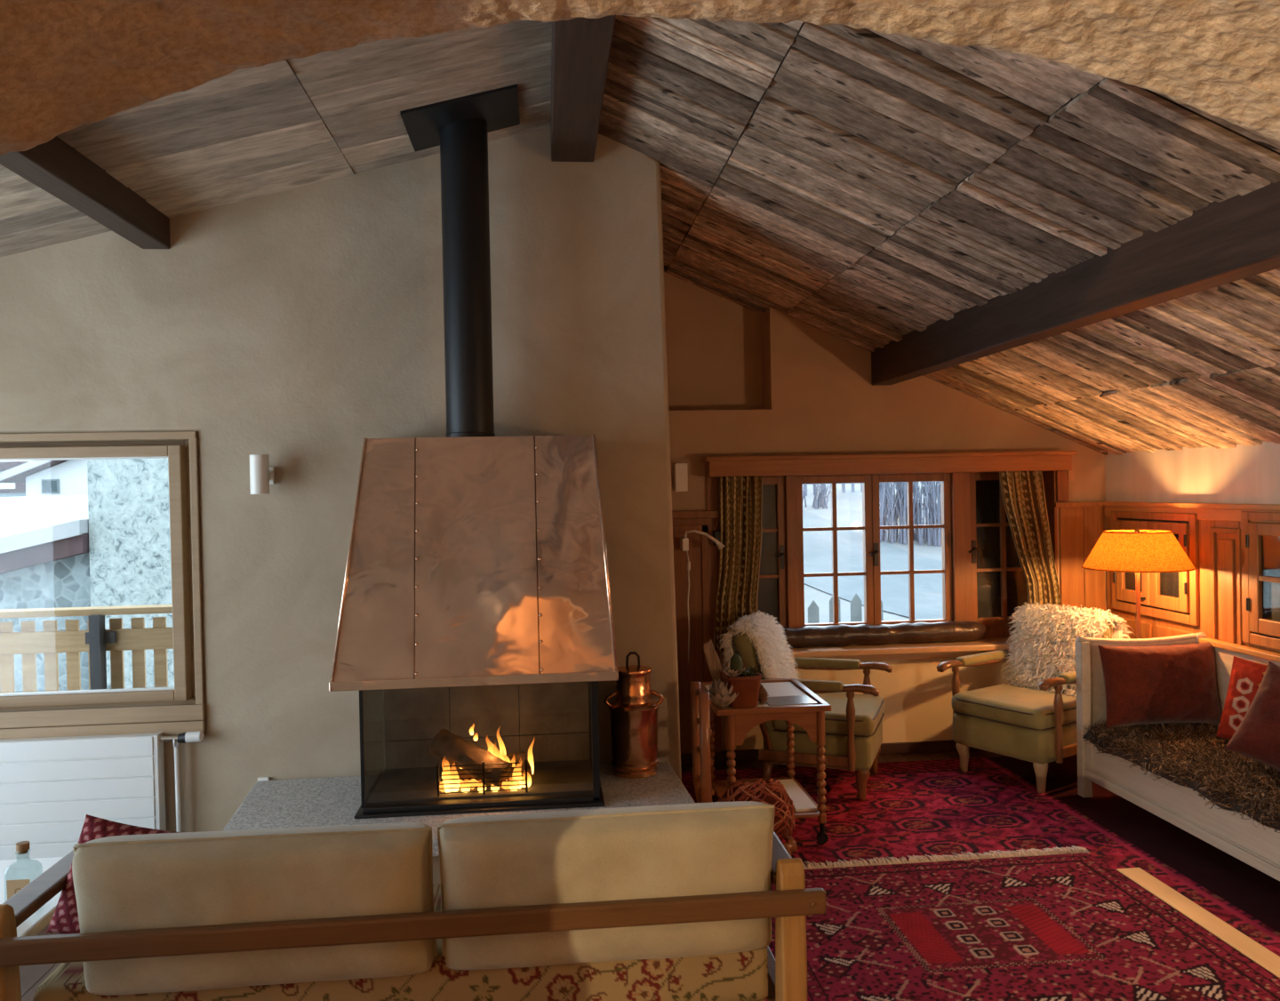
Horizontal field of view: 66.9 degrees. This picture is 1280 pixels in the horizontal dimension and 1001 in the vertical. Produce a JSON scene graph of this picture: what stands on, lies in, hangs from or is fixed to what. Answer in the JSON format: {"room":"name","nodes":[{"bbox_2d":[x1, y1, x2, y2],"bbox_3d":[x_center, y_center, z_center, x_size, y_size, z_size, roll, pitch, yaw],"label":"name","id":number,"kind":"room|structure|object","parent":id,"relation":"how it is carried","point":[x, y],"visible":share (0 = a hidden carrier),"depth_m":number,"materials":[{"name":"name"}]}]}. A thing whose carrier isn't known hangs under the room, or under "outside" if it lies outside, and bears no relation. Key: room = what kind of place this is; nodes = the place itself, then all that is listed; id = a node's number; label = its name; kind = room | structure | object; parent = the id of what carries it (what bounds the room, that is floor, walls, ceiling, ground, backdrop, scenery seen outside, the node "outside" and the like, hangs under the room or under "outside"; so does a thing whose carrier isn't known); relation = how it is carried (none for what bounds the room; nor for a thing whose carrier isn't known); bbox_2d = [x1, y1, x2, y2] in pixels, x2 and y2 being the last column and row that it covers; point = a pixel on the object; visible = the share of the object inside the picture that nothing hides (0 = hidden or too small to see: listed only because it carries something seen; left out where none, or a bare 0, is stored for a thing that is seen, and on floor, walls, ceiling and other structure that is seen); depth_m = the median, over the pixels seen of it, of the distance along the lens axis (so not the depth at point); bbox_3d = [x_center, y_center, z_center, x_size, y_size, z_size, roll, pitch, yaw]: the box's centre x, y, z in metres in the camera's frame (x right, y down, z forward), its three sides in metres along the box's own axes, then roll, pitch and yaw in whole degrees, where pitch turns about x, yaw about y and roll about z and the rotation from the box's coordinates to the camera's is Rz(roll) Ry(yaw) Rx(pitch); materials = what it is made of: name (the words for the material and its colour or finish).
{"room":"chalet living room","nodes":[
{"label":"chalet living room","id":0,"kind":"room"},
{"bbox_2d":[0,20,551,256],"bbox_3d":[-1.960,-1.082,2.398,3.623,0.937,3.256,-1,1,-6],"label":"ceiling","id":1,"kind":"structure","parent":0,"point":[239,135],"depth_m":3.37,"materials":[{"name":"brown wood"}]},
{"bbox_2d":[0,136,170,248],"bbox_3d":[-1.807,-1.073,2.373,0.114,0.153,3.120,-1,1,-6],"label":"ceiling beam","id":2,"kind":"structure","parent":1,"relation":"attached to","point":[54,166],"depth_m":3.28,"materials":[{"name":"brown wood"}]},
{"bbox_2d":[0,127,681,831],"bbox_3d":[-1.872,0.024,4.067,4.066,3.220,0.260,-1,1,-6],"label":"wall","id":3,"kind":"structure","parent":0,"point":[298,327],"depth_m":3.99,"materials":[{"name":"paint"}]},
{"bbox_2d":[0,730,204,860],"bbox_3d":[-2.557,1.274,3.842,1.608,0.655,0.082,-1,1,-6],"label":"radiator","id":4,"kind":"object","parent":3,"relation":"attached to","point":[49,787],"visible":0.78,"depth_m":3.83,"materials":[{"name":"white metal"}]},
{"bbox_2d":[0,431,206,739],"bbox_3d":[-2.605,0.350,3.956,1.632,1.232,0.225,-1,1,-6],"label":"window","id":5,"kind":"structure","parent":3,"relation":"in","point":[176,709],"depth_m":3.95,"materials":[{"name":"brown wood"}]},
{"bbox_2d":[249,454,274,494],"bbox_3d":[-1.525,-0.105,3.905,0.072,0.159,0.125,-1,1,-6],"label":"wall sconce","id":6,"kind":"object","parent":3,"relation":"attached to","point":[261,475],"visible":1,"depth_m":3.85,"materials":[{"name":"white metal"}]},
{"bbox_2d":[257,776,269,781],"bbox_3d":[-1.543,1.154,3.973,0.045,0.040,0.014,-1,1,-6],"label":"wall socket","id":7,"kind":"object","parent":3,"relation":"attached to","point":[260,779],"visible":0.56,"depth_m":3.97,"materials":[{"name":"white plastic"}]},
{"bbox_2d":[328,434,618,691],"bbox_3d":[-0.618,0.203,3.730,1.011,0.894,0.655,-1,1,-6],"label":"hood","id":8,"kind":"object","parent":3,"relation":"attached to","point":[472,561],"visible":1,"depth_m":3.52,"materials":[{"name":"orange metal"}]},
{"bbox_2d":[400,84,519,437],"bbox_3d":[-0.666,-0.882,3.728,0.422,1.280,0.390,-1,1,-6],"label":"pipe","id":9,"kind":"object","parent":8,"relation":"on","point":[460,126],"visible":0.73,"depth_m":3.72,"materials":[{"name":"black metal"}]},
{"bbox_2d":[19,749,1007,1000],"bbox_3d":[-0.029,1.609,1.673,7.200,0.060,8.700,-1,1,-6],"label":"floor","id":10,"kind":"structure","parent":0,"point":[32,976],"depth_m":5.53,"materials":[{"name":"brown wood"}]},
{"bbox_2d":[0,856,63,936],"bbox_3d":[-1.938,1.356,2.688,0.710,0.495,0.600,-1,1,-6],"label":"side table","id":11,"kind":"object","parent":10,"relation":"on","point":[24,868],"visible":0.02,"depth_m":2.83,"materials":[{"name":"white wood"}]},
{"bbox_2d":[3,840,39,899],"bbox_3d":[-1.661,1.013,2.610,0.082,0.181,0.054,-1,1,-6],"label":"bottle","id":12,"kind":"object","parent":11,"relation":"on","point":[13,886],"visible":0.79,"depth_m":2.58,"materials":[{"name":"clear glass"}]},
{"bbox_2d":[0,831,826,1000],"bbox_3d":[-0.550,1.224,2.454,1.933,0.710,0.603,-1,1,-6],"label":"sofa","id":13,"kind":"object","parent":10,"relation":"on","point":[752,975],"visible":0.64,"depth_m":2.23,"materials":[{"name":"brown wood"}]},
{"bbox_2d":[46,814,182,934],"bbox_3d":[-1.298,0.955,2.424,0.325,0.321,0.150,-1,1,-6],"label":"throw cushion","id":14,"kind":"object","parent":13,"relation":"on","point":[65,917],"visible":0.15,"depth_m":2.40,"materials":[{"name":"fabric"}]},
{"bbox_2d":[72,822,437,995],"bbox_3d":[-0.874,0.935,2.236,0.790,0.353,0.205,-1,1,-4],"label":"cushion","id":15,"kind":"object","parent":13,"relation":"on","point":[163,880],"visible":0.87,"depth_m":2.16,"materials":[{"name":"fabric"}]},
{"bbox_2d":[436,800,774,969],"bbox_3d":[-0.074,0.915,2.314,0.797,0.357,0.202,-1,1,-6],"label":"cushion","id":16,"kind":"object","parent":13,"relation":"on","point":[572,856],"visible":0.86,"depth_m":2.24,"materials":[{"name":"fabric"}]},
{"bbox_2d":[223,760,695,884],"bbox_3d":[-0.660,1.350,3.666,1.744,0.432,0.795,-1,1,-6],"label":"hearth","id":17,"kind":"object","parent":10,"relation":"on","point":[331,801],"visible":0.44,"depth_m":3.66,"materials":[{"name":"stone"}]},
{"bbox_2d":[354,680,604,818],"bbox_3d":[-0.609,0.880,3.786,0.900,0.503,0.545,-1,1,-6],"label":"fireplace insert","id":18,"kind":"object","parent":17,"relation":"on","point":[556,718],"depth_m":3.98,"materials":[{"name":"black metal"}]},
{"bbox_2d":[439,778,510,791],"bbox_3d":[-0.599,1.074,3.754,0.336,0.043,0.235,-1,1,-1],"label":"embers","id":19,"kind":"object","parent":18,"relation":"in","point":[472,780],"visible":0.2,"depth_m":3.65},
{"bbox_2d":[446,752,525,781],"bbox_3d":[-0.598,1.042,3.776,0.307,0.109,0.109,-1,1,-6],"label":"log","id":20,"kind":"object","parent":19,"relation":"on","point":[516,756],"visible":0.1,"depth_m":3.75,"materials":[{"name":"brown wood"}]},
{"bbox_2d":[354,759,604,818],"bbox_3d":[-0.604,1.116,3.789,0.900,0.030,0.545,-1,1,-6],"label":"tray","id":21,"kind":"object","parent":18,"relation":"on","point":[402,790],"depth_m":3.62,"materials":[{"name":"black"}]},
{"bbox_2d":[441,725,533,792],"bbox_3d":[-0.580,0.974,3.702,0.354,0.240,0.145,-1,1,-6],"label":"flames","id":22,"kind":"object","parent":18,"relation":"in","point":[492,748],"visible":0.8,"depth_m":3.67},
{"bbox_2d":[480,759,532,787],"bbox_3d":[-0.516,1.049,3.719,0.191,0.092,0.090,-1,1,-21],"label":"log","id":23,"kind":"object","parent":18,"relation":"in","point":[529,768],"visible":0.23,"depth_m":3.71,"materials":[{"name":"brown wood"}]},
{"bbox_2d":[430,728,511,785],"bbox_3d":[-0.646,0.981,3.700,0.325,0.206,0.111,-1,1,20],"label":"log","id":24,"kind":"object","parent":23,"relation":"on","point":[455,749],"visible":0.88,"depth_m":3.67,"materials":[{"name":"brown wood"}]},
{"bbox_2d":[604,651,663,778],"bbox_3d":[-0.025,0.869,3.976,0.208,0.497,0.208,-1,1,38],"label":"copper churn","id":25,"kind":"object","parent":17,"relation":"on","point":[634,714],"visible":0.97,"depth_m":3.90,"materials":[{"name":"orange metal"}]},
{"bbox_2d":[681,754,1279,1000],"bbox_3d":[1.661,1.520,3.476,2.680,0.004,4.160,-1,1,-6],"label":"rug","id":26,"kind":"object","parent":10,"relation":"on","point":[928,807],"visible":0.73,"depth_m":4.48,"materials":[{"name":"fabric"}]},
{"bbox_2d":[690,681,797,855],"bbox_3d":[0.423,1.150,3.983,0.388,0.780,0.252,-1,1,-6],"label":"cradle","id":27,"kind":"object","parent":26,"relation":"on","point":[700,701],"visible":0.51,"depth_m":3.86,"materials":[{"name":"brown wood"}]},
{"bbox_2d":[716,778,794,837],"bbox_3d":[0.469,1.254,3.990,0.346,0.232,0.222,-1,1,-6],"label":"ball","id":28,"kind":"object","parent":27,"relation":"in","point":[771,791],"visible":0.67,"depth_m":3.93,"materials":[{"name":"brown wicker"}]},
{"bbox_2d":[700,678,831,843],"bbox_3d":[0.565,1.216,4.551,0.510,0.625,0.620,-1,1,-6],"label":"side table","id":29,"kind":"object","parent":26,"relation":"on","point":[740,721],"visible":0.59,"depth_m":4.29,"materials":[{"name":"brown wood"}]},
{"bbox_2d":[703,638,724,682],"bbox_3d":[0.355,0.774,4.376,0.138,0.301,0.032,-1,1,12],"label":"cactus","id":30,"kind":"object","parent":29,"relation":"on","point":[713,661],"visible":0.59,"depth_m":4.37,"materials":[{"name":"green plant"}]},
{"bbox_2d":[704,678,738,707],"bbox_3d":[0.365,0.855,4.300,0.158,0.122,0.158,-1,1,-6],"label":"succulent","id":31,"kind":"object","parent":29,"relation":"on","point":[719,694],"visible":0.93,"depth_m":4.26,"materials":[{"name":"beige plant"}]},
{"bbox_2d":[720,654,761,708],"bbox_3d":[0.453,0.805,4.344,0.179,0.222,0.174,-1,1,-6],"label":"planter","id":32,"kind":"object","parent":29,"relation":"on","point":[745,682],"visible":0.98,"depth_m":4.28,"materials":[{"name":"ceramic"}]},
{"bbox_2d":[700,678,831,715],"bbox_3d":[0.559,0.916,4.547,0.510,0.026,0.620,-1,1,-6],"label":"tray","id":33,"kind":"object","parent":29,"relation":"on","point":[787,686],"depth_m":4.29,"materials":[{"name":"brown wood"}]},
{"bbox_2d":[711,776,825,818],"bbox_3d":[0.586,1.397,4.555,0.425,0.015,0.560,-1,1,-6],"label":"shelf","id":34,"kind":"object","parent":29,"relation":"attached to","point":[719,787],"depth_m":4.64,"materials":[{"name":"brown wood"}]},
{"bbox_2d":[755,703,813,706],"bbox_3d":[0.640,0.912,4.329,0.260,0.003,0.080,-1,1,-6],"label":"magazine","id":35,"kind":"object","parent":29,"relation":"on","point":[758,704],"visible":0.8,"depth_m":4.31,"materials":[{"name":"white paper"}]},
{"bbox_2d":[758,686,768,703],"bbox_3d":[0.549,0.874,4.349,0.059,0.082,0.058,-1,1,-6],"label":"pinecone","id":36,"kind":"object","parent":35,"relation":"on","point":[763,695],"visible":0.84,"depth_m":4.33,"materials":[{"name":"brown plant"}]},
{"bbox_2d":[765,695,817,705],"bbox_3d":[0.674,0.909,4.397,0.220,0.006,0.170,-1,1,-9],"label":"magazine","id":37,"kind":"object","parent":29,"relation":"on","point":[795,700],"visible":0.77,"depth_m":4.38,"materials":[{"name":"grey paper"}]},
{"bbox_2d":[778,778,817,811],"bbox_3d":[0.724,1.381,4.548,0.100,0.012,0.440,-1,1,-6],"label":"magazine","id":38,"kind":"object","parent":29,"relation":"on","point":[802,803],"visible":0.76,"depth_m":4.49,"materials":[{"name":"white paper"}]},
{"bbox_2d":[734,632,892,800],"bbox_3d":[0.938,1.098,5.205,0.750,0.840,0.698,-1,1,20],"label":"armchair","id":39,"kind":"object","parent":26,"relation":"on","point":[853,725],"visible":0.67,"depth_m":4.94,"materials":[{"name":"fabric"}]},
{"bbox_2d":[719,610,801,679],"bbox_3d":[0.685,0.876,5.290,0.408,0.521,0.687,-1,1,20],"label":"sheepskin","id":40,"kind":"object","parent":39,"relation":"on","point":[775,659],"visible":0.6,"depth_m":5.15,"materials":[{"name":"beige fur"}]},
{"bbox_2d":[771,692,884,735],"bbox_3d":[1.012,1.133,5.178,0.525,0.114,0.570,-1,1,20],"label":"seat cushion","id":41,"kind":"object","parent":39,"relation":"on","point":[869,708],"depth_m":4.97,"materials":[{"name":"fabric"}]},
{"bbox_2d":[936,621,1112,793],"bbox_3d":[2.139,1.073,5.293,0.750,0.840,0.698,-2,1,-34],"label":"armchair","id":42,"kind":"object","parent":26,"relation":"on","point":[1038,727],"visible":0.66,"depth_m":5.07,"materials":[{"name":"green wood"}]},
{"bbox_2d":[951,682,1076,730],"bbox_3d":[2.074,1.111,5.250,0.525,0.114,0.570,-2,1,-34],"label":"seat cushion","id":43,"kind":"object","parent":42,"relation":"on","point":[1006,707],"depth_m":5.11,"materials":[{"name":"fabric"}]},
{"bbox_2d":[1000,601,1133,696],"bbox_3d":[2.358,0.846,5.436,0.404,0.536,0.705,-2,1,-34],"label":"sheepskin","id":44,"kind":"object","parent":42,"relation":"on","point":[1044,644],"visible":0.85,"depth_m":5.40,"materials":[{"name":"beige fur"}]},
{"bbox_2d":[771,845,1279,1000],"bbox_3d":[1.274,1.525,2.873,1.522,0.016,2.536,-1,1,-6],"label":"rug","id":45,"kind":"object","parent":26,"relation":"on","point":[1048,924],"visible":0.88,"depth_m":3.38,"materials":[{"name":"fabric"}]},
{"bbox_2d":[1081,528,1196,638],"bbox_3d":[2.598,0.816,5.047,0.532,1.336,0.532,-1,1,-6],"label":"floor lamp","id":46,"kind":"object","parent":26,"relation":"on","point":[1137,551],"visible":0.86,"depth_m":4.88,"materials":[{"name":"orange fabric"}]},
{"bbox_2d":[1075,632,1279,880],"bbox_3d":[2.641,1.092,3.994,0.681,0.808,1.910,-1,1,-6],"label":"daybed","id":47,"kind":"object","parent":26,"relation":"on","point":[1259,847],"visible":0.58,"depth_m":4.51,"materials":[{"name":"white paint"}]},
{"bbox_2d":[1081,718,1279,832],"bbox_3d":[2.588,1.160,3.984,0.749,0.162,1.866,-1,1,-6],"label":"fur throw","id":48,"kind":"object","parent":47,"relation":"on","point":[1192,756],"visible":0.87,"depth_m":4.18,"materials":[{"name":"brown fur"}]},
{"bbox_2d":[1097,641,1222,727],"bbox_3d":[2.571,0.908,4.783,0.602,0.395,0.199,-1,1,-6],"label":"cushion","id":49,"kind":"object","parent":48,"relation":"on","point":[1178,683],"visible":0.99,"depth_m":4.72,"materials":[{"name":"red fabric"}]},
{"bbox_2d":[1216,656,1267,739],"bbox_3d":[2.808,0.924,4.316,0.186,0.413,0.423,-2,1,-37],"label":"cushion","id":50,"kind":"object","parent":48,"relation":"on","point":[1246,676],"visible":0.39,"depth_m":4.37,"materials":[{"name":"fabric"}]},
{"bbox_2d":[1224,661,1279,770],"bbox_3d":[2.728,0.940,3.996,0.234,0.500,0.528,-2,1,-43],"label":"cushion","id":51,"kind":"object","parent":48,"relation":"on","point":[1257,737],"visible":1,"depth_m":4.04,"materials":[{"name":"red fabric"}]},
{"bbox_2d":[1116,867,1279,978],"bbox_3d":[2.102,1.515,2.823,0.100,0.005,2.275,-1,1,-6],"label":"batten","id":52,"kind":"object","parent":26,"relation":"on","point":[1256,952],"visible":1,"depth_m":3.47,"materials":[{"name":"brown wood"}]},
{"bbox_2d":[0,0,1279,155],"bbox_3d":[0.009,-0.110,0.753,6.770,3.400,0.500,-1,1,-6],"label":"archway","id":53,"kind":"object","parent":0,"point":[66,65],"depth_m":0.91,"materials":[{"name":"paint"}]},
{"bbox_2d":[664,270,1107,750],"bbox_3d":[1.455,-0.030,5.920,3.150,3.150,0.400,-1,1,-6],"label":"wall","id":54,"kind":"structure","parent":0,"point":[742,381],"depth_m":5.73,"materials":[{"name":"paint"}]},
{"bbox_2d":[673,463,687,491],"bbox_3d":[0.229,-0.131,5.537,0.070,0.160,0.119,-1,1,-6],"label":"wall sconce","id":55,"kind":"object","parent":54,"relation":"attached to","point":[680,469],"visible":1,"depth_m":5.48,"materials":[{"name":"white"}]},
{"bbox_2d":[672,510,720,753],"bbox_3d":[0.258,0.792,5.545,0.420,1.462,0.129,-1,1,-6],"label":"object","id":56,"kind":"structure","parent":54,"relation":"attached to","point":[702,554],"depth_m":5.58,"materials":[{"name":"brown wood"}]},
{"bbox_2d":[680,529,725,663],"bbox_3d":[0.333,0.544,5.463,0.307,0.759,0.116,-1,1,38],"label":"reading lamp","id":57,"kind":"object","parent":54,"relation":"attached to","point":[684,541],"visible":1,"depth_m":5.46,"materials":[{"name":"white metal"}]},
{"bbox_2d":[712,530,723,545],"bbox_3d":[0.448,0.215,5.578,0.054,0.083,0.090,-1,1,-6],"label":"wall box","id":58,"kind":"object","parent":54,"relation":"attached to","point":[716,534],"visible":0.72,"depth_m":5.53,"materials":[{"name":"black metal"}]},
{"bbox_2d":[680,739,979,764],"bbox_3d":[1.455,1.465,5.724,2.790,0.065,0.021,-1,1,-6],"label":"baseboard","id":59,"kind":"structure","parent":54,"relation":"attached to","point":[932,746],"depth_m":5.72,"materials":[{"name":"brown paint"}]},
{"bbox_2d":[724,657,1008,750],"bbox_3d":[1.513,1.166,5.733,2.040,0.540,0.013,-1,1,-6],"label":"wall","id":60,"kind":"structure","parent":54,"relation":"attached to","point":[917,697],"depth_m":5.74,"materials":[{"name":"paint"}]},
{"bbox_2d":[701,450,1076,579],"bbox_3d":[1.478,0.284,5.642,2.220,1.108,0.164,-1,1,-6],"label":"curtain valance","id":61,"kind":"object","parent":54,"relation":"attached to","point":[1060,461],"visible":0.88,"depth_m":5.58,"materials":[{"name":"brown wood"}]},
{"bbox_2d":[713,475,763,651],"bbox_3d":[0.565,0.337,5.553,0.302,1.040,0.077,-1,1,-6],"label":"curtain","id":62,"kind":"object","parent":61,"relation":"hanging from","point":[741,498],"visible":0.9,"depth_m":5.54,"materials":[{"name":"fabric"}]},
{"bbox_2d":[999,470,1061,605],"bbox_3d":[2.311,0.300,5.723,0.382,1.041,0.070,-1,1,-5],"label":"curtain","id":63,"kind":"object","parent":61,"relation":"hanging from","point":[1022,492],"visible":0.8,"depth_m":5.71,"materials":[{"name":"fabric"}]},
{"bbox_2d":[720,470,1057,666],"bbox_3d":[1.488,0.361,5.797,2.075,1.150,0.360,-1,1,-6],"label":"window","id":64,"kind":"structure","parent":54,"relation":"in","point":[984,580],"depth_m":5.88,"materials":[{"name":"brown wood"}]},
{"bbox_2d":[757,484,777,623],"bbox_3d":[0.675,0.331,5.880,0.435,1.040,0.025,-1,1,-6],"label":"window pane","id":65,"kind":"object","parent":64,"relation":"attached to","point":[767,600],"depth_m":5.88,"materials":[{"name":"black"}]},
{"bbox_2d":[806,647,843,651],"bbox_3d":[1.075,0.864,5.629,0.200,0.003,0.075,-1,1,-12],"label":"paper","id":66,"kind":"object","parent":64,"relation":"on","point":[829,648],"visible":1,"depth_m":5.62,"materials":[{"name":"white paper"}]},
{"bbox_2d":[778,621,986,647],"bbox_3d":[1.412,0.793,5.760,1.321,0.128,0.127,-1,1,-6],"label":"bolster","id":67,"kind":"object","parent":64,"relation":"on","point":[844,635],"visible":0.91,"depth_m":5.72,"materials":[{"name":"brown leather"}]},
{"bbox_2d":[976,480,1027,617],"bbox_3d":[2.239,0.298,6.034,0.500,1.040,0.025,-1,1,-6],"label":"shutter","id":68,"kind":"object","parent":64,"relation":"attached to","point":[988,583],"depth_m":6.02,"materials":[{"name":"black"}]},
{"bbox_2d":[1052,501,1105,610],"bbox_3d":[2.651,0.710,5.822,0.320,1.405,0.044,-1,1,-6],"label":"wainscot","id":69,"kind":"structure","parent":54,"relation":"attached to","point":[1081,524],"depth_m":5.82,"materials":[{"name":"brown wood"}]},
{"bbox_2d":[598,15,1279,455],"bbox_3d":[1.435,-0.921,3.557,3.282,1.457,4.895,-1,1,-6],"label":"ceiling","id":70,"kind":"structure","parent":0,"point":[801,200],"depth_m":3.51,"materials":[{"name":"brown wood"}]},
{"bbox_2d":[550,15,615,161],"bbox_3d":[-0.134,-1.479,2.538,0.182,0.144,3.130,-1,1,-6],"label":"ceiling beam","id":71,"kind":"structure","parent":70,"relation":"attached to","point":[580,51],"depth_m":3.29,"materials":[{"name":"brown wood"}]},
{"bbox_2d":[871,181,1279,385],"bbox_3d":[1.642,-0.761,3.444,0.122,0.218,4.570,-1,1,-6],"label":"ceiling beam","id":72,"kind":"structure","parent":70,"relation":"attached to","point":[1236,237],"depth_m":3.28,"materials":[{"name":"brown wood"}]},
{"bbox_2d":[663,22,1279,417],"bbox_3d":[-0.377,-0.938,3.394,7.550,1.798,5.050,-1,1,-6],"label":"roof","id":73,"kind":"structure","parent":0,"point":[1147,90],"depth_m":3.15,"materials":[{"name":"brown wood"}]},
{"bbox_2d":[1104,440,1279,601],"bbox_3d":[3.133,0.415,3.704,0.200,2.250,4.950,-1,1,-6],"label":"wall","id":74,"kind":"structure","parent":0,"point":[1242,474],"depth_m":5.02,"materials":[{"name":"paint"}]},
{"bbox_2d":[1110,511,1199,625],"bbox_3d":[2.824,0.355,5.371,0.052,0.580,0.750,-1,1,-6],"label":"upper cabinet","id":75,"kind":"object","parent":74,"relation":"attached to","point":[1178,593],"visible":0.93,"depth_m":5.26,"materials":[{"name":"brown wood"}]},
{"bbox_2d":[1120,616,1191,639],"bbox_3d":[2.852,0.819,5.374,0.017,0.270,0.640,-1,1,-6],"label":"trim","id":76,"kind":"structure","parent":74,"relation":"attached to","point":[1146,628],"depth_m":5.40,"materials":[{"name":"brown wood"}]},
{"bbox_2d":[1103,501,1279,523],"bbox_3d":[3.015,0.072,3.573,0.044,0.085,4.520,-1,1,-6],"label":"trim","id":77,"kind":"structure","parent":74,"relation":"attached to","point":[1204,511],"depth_m":4.96,"materials":[{"name":"brown wood"}]},
{"bbox_2d":[1105,515,1279,653],"bbox_3d":[3.043,0.774,3.583,0.017,1.440,4.520,-1,1,-6],"label":"wainscot","id":78,"kind":"structure","parent":74,"relation":"attached to","point":[1204,626],"depth_m":4.96,"materials":[{"name":"brown wood"}]},
{"bbox_2d":[1209,527,1243,645],"bbox_3d":[2.902,0.433,4.791,0.018,0.595,0.210,-1,1,-6],"label":"trim","id":79,"kind":"structure","parent":74,"relation":"attached to","point":[1226,547],"depth_m":4.78,"materials":[{"name":"brown wood"}]},
{"bbox_2d":[1240,511,1279,649],"bbox_3d":[2.929,0.372,4.301,0.052,0.630,0.740,-1,1,-6],"label":"upper cabinet","id":80,"kind":"object","parent":74,"relation":"attached to","point":[1260,541],"visible":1,"depth_m":4.55,"materials":[{"name":"brown wood"}]},
{"bbox_3d":[-3.585,1.635,5.143,4.200,0.060,1.900,-1,1,-6],"label":"floor","id":81,"kind":"structure","parent":0,"visible":0},
{"bbox_2d":[0,604,173,693],"bbox_3d":[-3.816,1.132,5.853,3.300,0.935,0.170,-1,1,-6],"label":"balcony railing","id":82,"kind":"object","parent":81,"relation":"on","point":[96,640],"visible":0.36,"depth_m":5.89,"materials":[{"name":"brown wood"}]},
{"label":"outside","id":83,"kind":"structure","parent":0,"visible":0},
{"bbox_3d":[-33.428,3.068,34.133,60.000,0.100,65.600,-1,1,-6],"label":"ground","id":84,"kind":"structure","parent":83,"visible":0},
{"bbox_2d":[0,459,87,496],"bbox_3d":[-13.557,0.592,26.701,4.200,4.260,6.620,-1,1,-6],"label":"house","id":85,"kind":"structure","parent":84,"relation":"on","point":[66,476],"depth_m":23.68,"materials":[{"name":"white paint"}]},
{"bbox_2d":[0,519,90,693],"bbox_3d":[-6.920,1.467,12.325,3.370,2.620,8.150,-1,1,-6],"label":"neighboring house","id":86,"kind":"structure","parent":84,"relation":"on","point":[47,567],"depth_m":8.62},
{"bbox_2d":[87,458,174,688],"bbox_3d":[-3.572,0.045,9.698,2.820,5.400,2.000,-1,1,-6],"label":"trees","id":87,"kind":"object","parent":84,"relation":"on","point":[129,503],"visible":0.07,"depth_m":8.61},
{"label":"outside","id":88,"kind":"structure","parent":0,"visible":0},
{"bbox_2d":[802,481,943,623],"bbox_3d":[6.092,0.518,14.873,14.000,2.634,16.000,-1,1,-6],"label":"ground","id":89,"kind":"structure","parent":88,"point":[849,503],"depth_m":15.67,"materials":[{"name":"white snow"}]},
{"bbox_2d":[802,483,831,509],"bbox_3d":[2.910,-0.201,17.351,1.385,0.778,0.673,-1,1,-6],"label":"bush","id":90,"kind":"object","parent":89,"relation":"on","point":[822,492],"visible":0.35,"depth_m":17.28,"materials":[{"name":"grey plant"}]},
{"bbox_2d":[802,482,862,495],"bbox_3d":[3.541,-0.472,18.640,1.560,0.801,0.042,-1,1,-6],"label":"fence","id":91,"kind":"object","parent":89,"relation":"on","point":[843,484],"visible":0.05,"depth_m":18.66,"materials":[{"name":"grey wood"}]},
{"bbox_2d":[808,592,883,623],"bbox_3d":[1.467,1.234,7.703,0.955,0.996,0.042,-1,1,-6],"label":"picket fence","id":92,"kind":"object","parent":89,"relation":"on","point":[856,610],"visible":0.18,"depth_m":7.69,"materials":[{"name":"wood"}]},
{"bbox_2d":[879,481,919,543],"bbox_3d":[3.750,-0.181,14.430,0.877,1.640,0.766,-1,1,-6],"label":"bush","id":93,"kind":"object","parent":89,"relation":"on","point":[895,508],"visible":0.55,"depth_m":14.28,"materials":[{"name":"grey plant"}]},
{"bbox_2d":[912,480,941,546],"bbox_3d":[4.357,-0.151,14.513,0.866,1.654,0.794,-1,1,-6],"label":"bush","id":94,"kind":"object","parent":89,"relation":"on","point":[930,535],"visible":0.51,"depth_m":14.34,"materials":[{"name":"grey plant"}]},
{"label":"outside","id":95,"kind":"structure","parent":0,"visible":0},
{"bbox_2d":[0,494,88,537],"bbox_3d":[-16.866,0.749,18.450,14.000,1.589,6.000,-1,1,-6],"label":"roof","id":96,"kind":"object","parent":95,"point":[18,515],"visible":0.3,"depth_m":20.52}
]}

